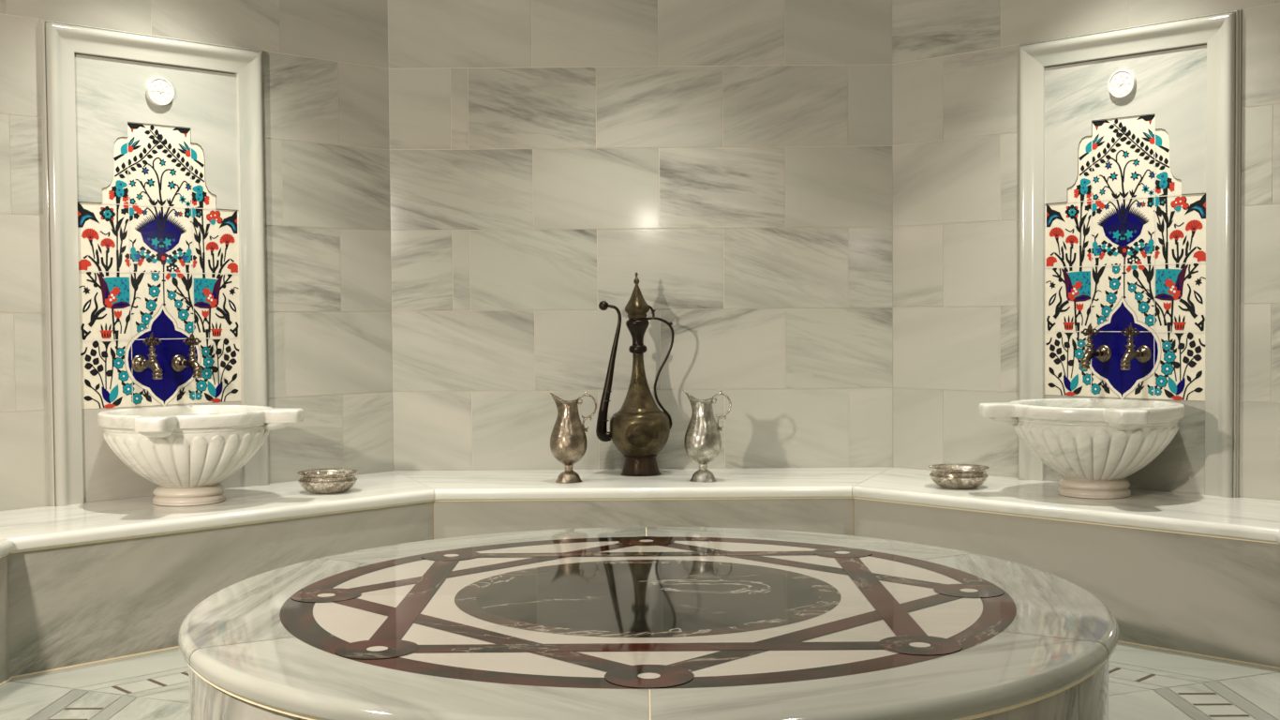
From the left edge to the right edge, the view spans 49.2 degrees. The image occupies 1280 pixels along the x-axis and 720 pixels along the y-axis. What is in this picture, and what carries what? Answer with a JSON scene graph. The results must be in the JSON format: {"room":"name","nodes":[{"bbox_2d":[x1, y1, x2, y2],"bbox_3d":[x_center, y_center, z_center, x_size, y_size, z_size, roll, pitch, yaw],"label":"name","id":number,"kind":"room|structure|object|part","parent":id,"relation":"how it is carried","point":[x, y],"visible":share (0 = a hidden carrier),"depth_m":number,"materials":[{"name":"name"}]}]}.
{"room":"spa","nodes":[
{"label":"spa","id":0,"kind":"room"},
{"bbox_2d":[0,0,393,510],"bbox_3d":[-1.632,-0.446,4.591,1.868,2.525,0.120,-2,3,-45],"label":"wall","id":1,"kind":"structure","parent":0,"point":[325,79],"depth_m":4.92,"materials":[{"name":"stone"}]},
{"bbox_2d":[39,18,268,506],"bbox_3d":[-1.554,-0.306,4.558,0.752,1.496,0.042,-2,3,-45],"label":"panel","id":2,"kind":"object","parent":1,"relation":"attached to","point":[153,159],"visible":0.99,"depth_m":4.52,"materials":[{"name":"tile"}]},
{"bbox_2d":[131,332,163,379],"bbox_3d":[-1.568,-0.014,4.464,0.054,0.148,0.145,-2,3,-45],"label":"tap","id":3,"kind":"object","parent":2,"relation":"attached to","point":[139,363],"visible":1,"depth_m":4.44,"materials":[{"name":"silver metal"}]},
{"bbox_2d":[138,359,160,369],"bbox_3d":[-1.564,0.023,4.462,0.028,0.050,0.127,-2,3,-45],"label":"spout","id":4,"kind":"object","parent":3,"relation":"on","point":[142,364],"depth_m":4.44,"materials":[{"name":"gold metal"}]},
{"bbox_3d":[-1.552,-0.067,4.446,0.044,0.042,0.047,-2,3,-45],"label":"handle","id":5,"kind":"part","parent":3,"relation":"part of","materials":[{"name":"gold metal"}]},
{"bbox_3d":[-1.552,-0.023,4.448,0.032,0.064,0.034,-2,3,-45],"label":"valve stem","id":6,"kind":"part","parent":3,"relation":"part of","materials":[{"name":"gold metal"}]},
{"bbox_3d":[-1.528,0.043,4.427,0.031,0.036,0.033,-2,3,-45],"label":"spout","id":7,"kind":"part","parent":3,"relation":"part of","materials":[{"name":"gold metal"}]},
{"bbox_2d":[170,332,202,378],"bbox_3d":[-1.472,-0.016,4.560,0.054,0.148,0.145,-2,3,-45],"label":"tap","id":8,"kind":"object","parent":2,"relation":"attached to","point":[178,363],"visible":1,"depth_m":4.54,"materials":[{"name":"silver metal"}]},
{"bbox_2d":[178,358,200,369],"bbox_3d":[-1.468,0.021,4.558,0.028,0.050,0.127,-2,3,-45],"label":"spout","id":9,"kind":"object","parent":8,"relation":"on","point":[192,364],"depth_m":4.53,"materials":[{"name":"gold metal"}]},
{"bbox_3d":[-1.456,-0.069,4.542,0.044,0.042,0.047,-2,3,-45],"label":"handle","id":10,"kind":"part","parent":8,"relation":"part of","materials":[{"name":"gold metal"}]},
{"bbox_3d":[-1.455,-0.025,4.544,0.032,0.064,0.034,-2,3,-45],"label":"valve stem","id":11,"kind":"part","parent":8,"relation":"part of","materials":[{"name":"gold metal"}]},
{"bbox_3d":[-1.432,0.041,4.523,0.031,0.036,0.033,-2,3,-45],"label":"spout","id":12,"kind":"part","parent":8,"relation":"part of","materials":[{"name":"gold metal"}]},
{"bbox_2d":[0,641,1279,719],"bbox_3d":[0.010,0.898,1.716,4.780,0.002,7.335,0,2,0],"label":"floor","id":13,"kind":"structure","parent":0,"point":[1254,691],"depth_m":3.56,"materials":[{"name":"stone"}]},
{"bbox_2d":[0,466,1279,685],"bbox_3d":[0.010,0.668,2.987,4.508,0.374,4.507,0,2,0],"label":"bench","id":14,"kind":"object","parent":13,"relation":"on","point":[85,583],"visible":0.67,"depth_m":4.14,"materials":[{"name":"white stone"}]},
{"bbox_3d":[-1.679,0.700,2.990,0.020,0.328,1.405,0,2,0],"label":"panel","id":15,"kind":"part","parent":14,"relation":"part of","materials":[{"name":"stone"}]},
{"bbox_3d":[-1.948,0.515,2.985,0.594,0.036,1.865,0,2,0],"label":"seat","id":16,"kind":"part","parent":14,"relation":"part of","materials":[{"name":"stone"}]},
{"bbox_2d":[97,404,303,506],"bbox_3d":[-1.402,0.302,4.379,0.552,0.289,0.501,-2,3,-45],"label":"basin","id":17,"kind":"object","parent":14,"relation":"on","point":[186,451],"visible":1,"depth_m":4.24,"materials":[{"name":"white stone"}]},
{"bbox_3d":[-1.410,0.290,4.386,0.508,0.210,0.478,-2,3,-45],"label":"fluted bowl","id":18,"kind":"part","parent":17,"relation":"part of","materials":[{"name":"stone"}]},
{"bbox_3d":[-1.380,0.465,4.374,1.865,0.036,0.574,-2,3,-45],"label":"seat","id":19,"kind":"part","parent":14,"relation":"part of","materials":[{"name":"stone"}]},
{"bbox_3d":[-1.197,0.657,4.198,1.405,0.328,0.020,-2,3,-45],"label":"panel","id":20,"kind":"part","parent":14,"relation":"part of","materials":[{"name":"stone"}]},
{"bbox_2d":[297,468,357,492],"bbox_3d":[-1.032,0.402,4.623,0.199,0.066,0.199,-1,2,-11],"label":"metal bowl","id":21,"kind":"object","parent":14,"relation":"on","point":[317,480],"visible":1,"depth_m":4.56,"materials":[{"name":"silver metal"}]},
{"bbox_2d":[548,390,596,483],"bbox_3d":[-0.243,0.264,4.849,0.143,0.317,0.129,-2,2,-39],"label":"jug","id":22,"kind":"object","parent":14,"relation":"on","point":[568,439],"visible":1,"depth_m":4.81,"materials":[{"name":"silver metal"}]},
{"bbox_3d":[-0.185,0.179,4.842,0.072,0.142,0.010,0,2,0],"label":"handle","id":23,"kind":"part","parent":22,"relation":"part of","materials":[{"name":"silver metal"}]},
{"bbox_2d":[595,272,674,476],"bbox_3d":[-0.008,0.048,5.053,0.235,0.733,0.220,-2,2,-40],"label":"tall ewer","id":24,"kind":"object","parent":14,"relation":"on","point":[639,430],"visible":1,"depth_m":5.02,"materials":[{"name":"brown metal"}]},
{"bbox_3d":[-0.113,0.041,5.058,0.101,0.510,0.038,-1,2,0],"label":"spout","id":25,"kind":"part","parent":24,"relation":"part of","materials":[{"name":"brown metal"}]},
{"bbox_3d":[-0.011,-0.235,5.048,0.090,0.167,0.090,-1,2,0],"label":"lid","id":26,"kind":"part","parent":24,"relation":"part of","materials":[{"name":"brown metal"}]},
{"bbox_3d":[0.074,0.024,5.057,0.104,0.457,0.012,-1,2,0],"label":"handle","id":27,"kind":"part","parent":24,"relation":"part of","materials":[{"name":"brown metal"}]},
{"bbox_3d":[0.012,0.435,4.947,1.865,0.036,0.574,0,2,0],"label":"seat","id":28,"kind":"part","parent":14,"relation":"part of","materials":[{"name":"stone"}]},
{"bbox_3d":[0.013,0.632,4.696,1.405,0.328,0.020,0,2,0],"label":"panel","id":29,"kind":"part","parent":14,"relation":"part of","materials":[{"name":"stone"}]},
{"bbox_2d":[683,389,731,482],"bbox_3d":[0.223,0.261,4.848,0.143,0.317,0.129,-2,2,-39],"label":"jug","id":30,"kind":"object","parent":14,"relation":"on","point":[703,438],"visible":1,"depth_m":4.81,"materials":[{"name":"silver metal"}]},
{"bbox_3d":[0.281,0.176,4.841,0.072,0.142,0.010,0,2,0],"label":"handle","id":31,"kind":"part","parent":30,"relation":"part of","materials":[{"name":"silver metal"}]},
{"bbox_2d":[928,463,989,488],"bbox_3d":[1.053,0.386,4.620,0.199,0.066,0.199,-1,2,-29],"label":"metal bowl","id":32,"kind":"object","parent":14,"relation":"on","point":[945,475],"visible":1,"depth_m":4.56,"materials":[{"name":"silver metal"}]},
{"bbox_3d":[1.402,0.444,4.369,0.574,0.036,1.865,-2,3,-45],"label":"seat","id":33,"kind":"part","parent":14,"relation":"part of","materials":[{"name":"stone"}]},
{"bbox_3d":[1.221,0.639,4.194,0.020,0.328,1.405,-2,3,-45],"label":"panel","id":34,"kind":"part","parent":14,"relation":"part of","materials":[{"name":"stone"}]},
{"bbox_2d":[978,398,1184,498],"bbox_3d":[1.412,0.280,4.383,0.501,0.289,0.552,-2,3,-45],"label":"basin","id":35,"kind":"object","parent":14,"relation":"on","point":[1094,443],"visible":1,"depth_m":4.25,"materials":[{"name":"white stone"}]},
{"bbox_3d":[1.420,0.268,4.391,0.478,0.210,0.508,-2,3,-45],"label":"fluted bowl","id":36,"kind":"part","parent":35,"relation":"part of","materials":[{"name":"stone"}]},
{"bbox_3d":[1.966,0.485,2.978,0.594,0.036,1.865,0,2,0],"label":"seat","id":37,"kind":"part","parent":14,"relation":"part of","materials":[{"name":"stone"}]},
{"bbox_2d":[178,526,1118,719],"bbox_3d":[0.017,0.677,2.999,1.910,0.358,1.910,0,2,0],"label":"platform","id":38,"kind":"object","parent":13,"relation":"on","point":[622,622],"visible":1,"depth_m":2.61,"materials":[{"name":"stone"}]},
{"bbox_2d":[48,667,1250,719],"bbox_3d":[0.012,0.856,2.993,2.838,0.001,2.838,0,2,0],"label":"trim","id":39,"kind":"structure","parent":13,"relation":"on","point":[1116,668],"depth_m":3.47,"materials":[{"name":"stone"}]},
{"bbox_2d":[387,0,893,470],"bbox_3d":[0.006,-0.481,5.266,1.868,2.525,0.120,0,2,0],"label":"wall","id":40,"kind":"structure","parent":0,"point":[734,157],"depth_m":5.21,"materials":[{"name":"stone"}]},
{"bbox_2d":[892,0,1279,500],"bbox_3d":[1.641,-0.471,4.585,0.120,2.525,1.868,-2,3,-45],"label":"wall","id":41,"kind":"structure","parent":0,"point":[955,63],"depth_m":4.94,"materials":[{"name":"stone"}]},
{"bbox_2d":[1018,9,1241,497],"bbox_3d":[1.567,-0.330,4.551,0.042,1.496,0.752,-2,3,-45],"label":"panel","id":42,"kind":"object","parent":41,"relation":"attached to","point":[1130,138],"visible":0.98,"depth_m":4.51,"materials":[{"name":"tile"}]},
{"bbox_2d":[1080,323,1111,369],"bbox_3d":[1.480,-0.047,4.562,0.145,0.148,0.054,-2,3,-45],"label":"tap","id":43,"kind":"object","parent":42,"relation":"attached to","point":[1103,353],"visible":1,"depth_m":4.54,"materials":[{"name":"silver metal"}]},
{"bbox_3d":[1.441,0.011,4.525,0.033,0.036,0.031,-2,3,-45],"label":"spout","id":44,"kind":"part","parent":43,"relation":"part of","materials":[{"name":"gold metal"}]},
{"bbox_3d":[1.463,-0.099,4.544,0.047,0.042,0.044,-2,3,-45],"label":"handle","id":45,"kind":"part","parent":43,"relation":"part of","materials":[{"name":"gold metal"}]},
{"bbox_3d":[1.463,-0.055,4.545,0.034,0.064,0.032,-2,3,-45],"label":"valve stem","id":46,"kind":"part","parent":43,"relation":"part of","materials":[{"name":"gold metal"}]},
{"bbox_2d":[1082,349,1103,359],"bbox_3d":[1.477,-0.010,4.560,0.127,0.050,0.028,-2,3,-45],"label":"spout","id":47,"kind":"object","parent":43,"relation":"on","point":[1088,354],"depth_m":4.54,"materials":[{"name":"gold metal"}]},
{"bbox_2d":[1119,323,1151,370],"bbox_3d":[1.577,-0.044,4.465,0.145,0.148,0.054,-2,3,-45],"label":"tap","id":48,"kind":"object","parent":42,"relation":"attached to","point":[1143,352],"visible":1,"depth_m":4.44,"materials":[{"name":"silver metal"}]},
{"bbox_3d":[1.538,0.013,4.428,0.033,0.036,0.031,-2,3,-45],"label":"spout","id":49,"kind":"part","parent":48,"relation":"part of","materials":[{"name":"gold metal"}]},
{"bbox_3d":[1.560,-0.097,4.447,0.047,0.042,0.044,-2,3,-45],"label":"handle","id":50,"kind":"part","parent":48,"relation":"part of","materials":[{"name":"gold metal"}]},
{"bbox_3d":[1.560,-0.053,4.449,0.034,0.064,0.032,-2,3,-45],"label":"valve stem","id":51,"kind":"part","parent":48,"relation":"part of","materials":[{"name":"gold metal"}]},
{"bbox_2d":[1122,349,1143,360],"bbox_3d":[1.573,-0.007,4.463,0.127,0.050,0.028,-2,3,-45],"label":"spout","id":52,"kind":"object","parent":48,"relation":"on","point":[1129,354],"depth_m":4.44,"materials":[{"name":"gold metal"}]}
]}

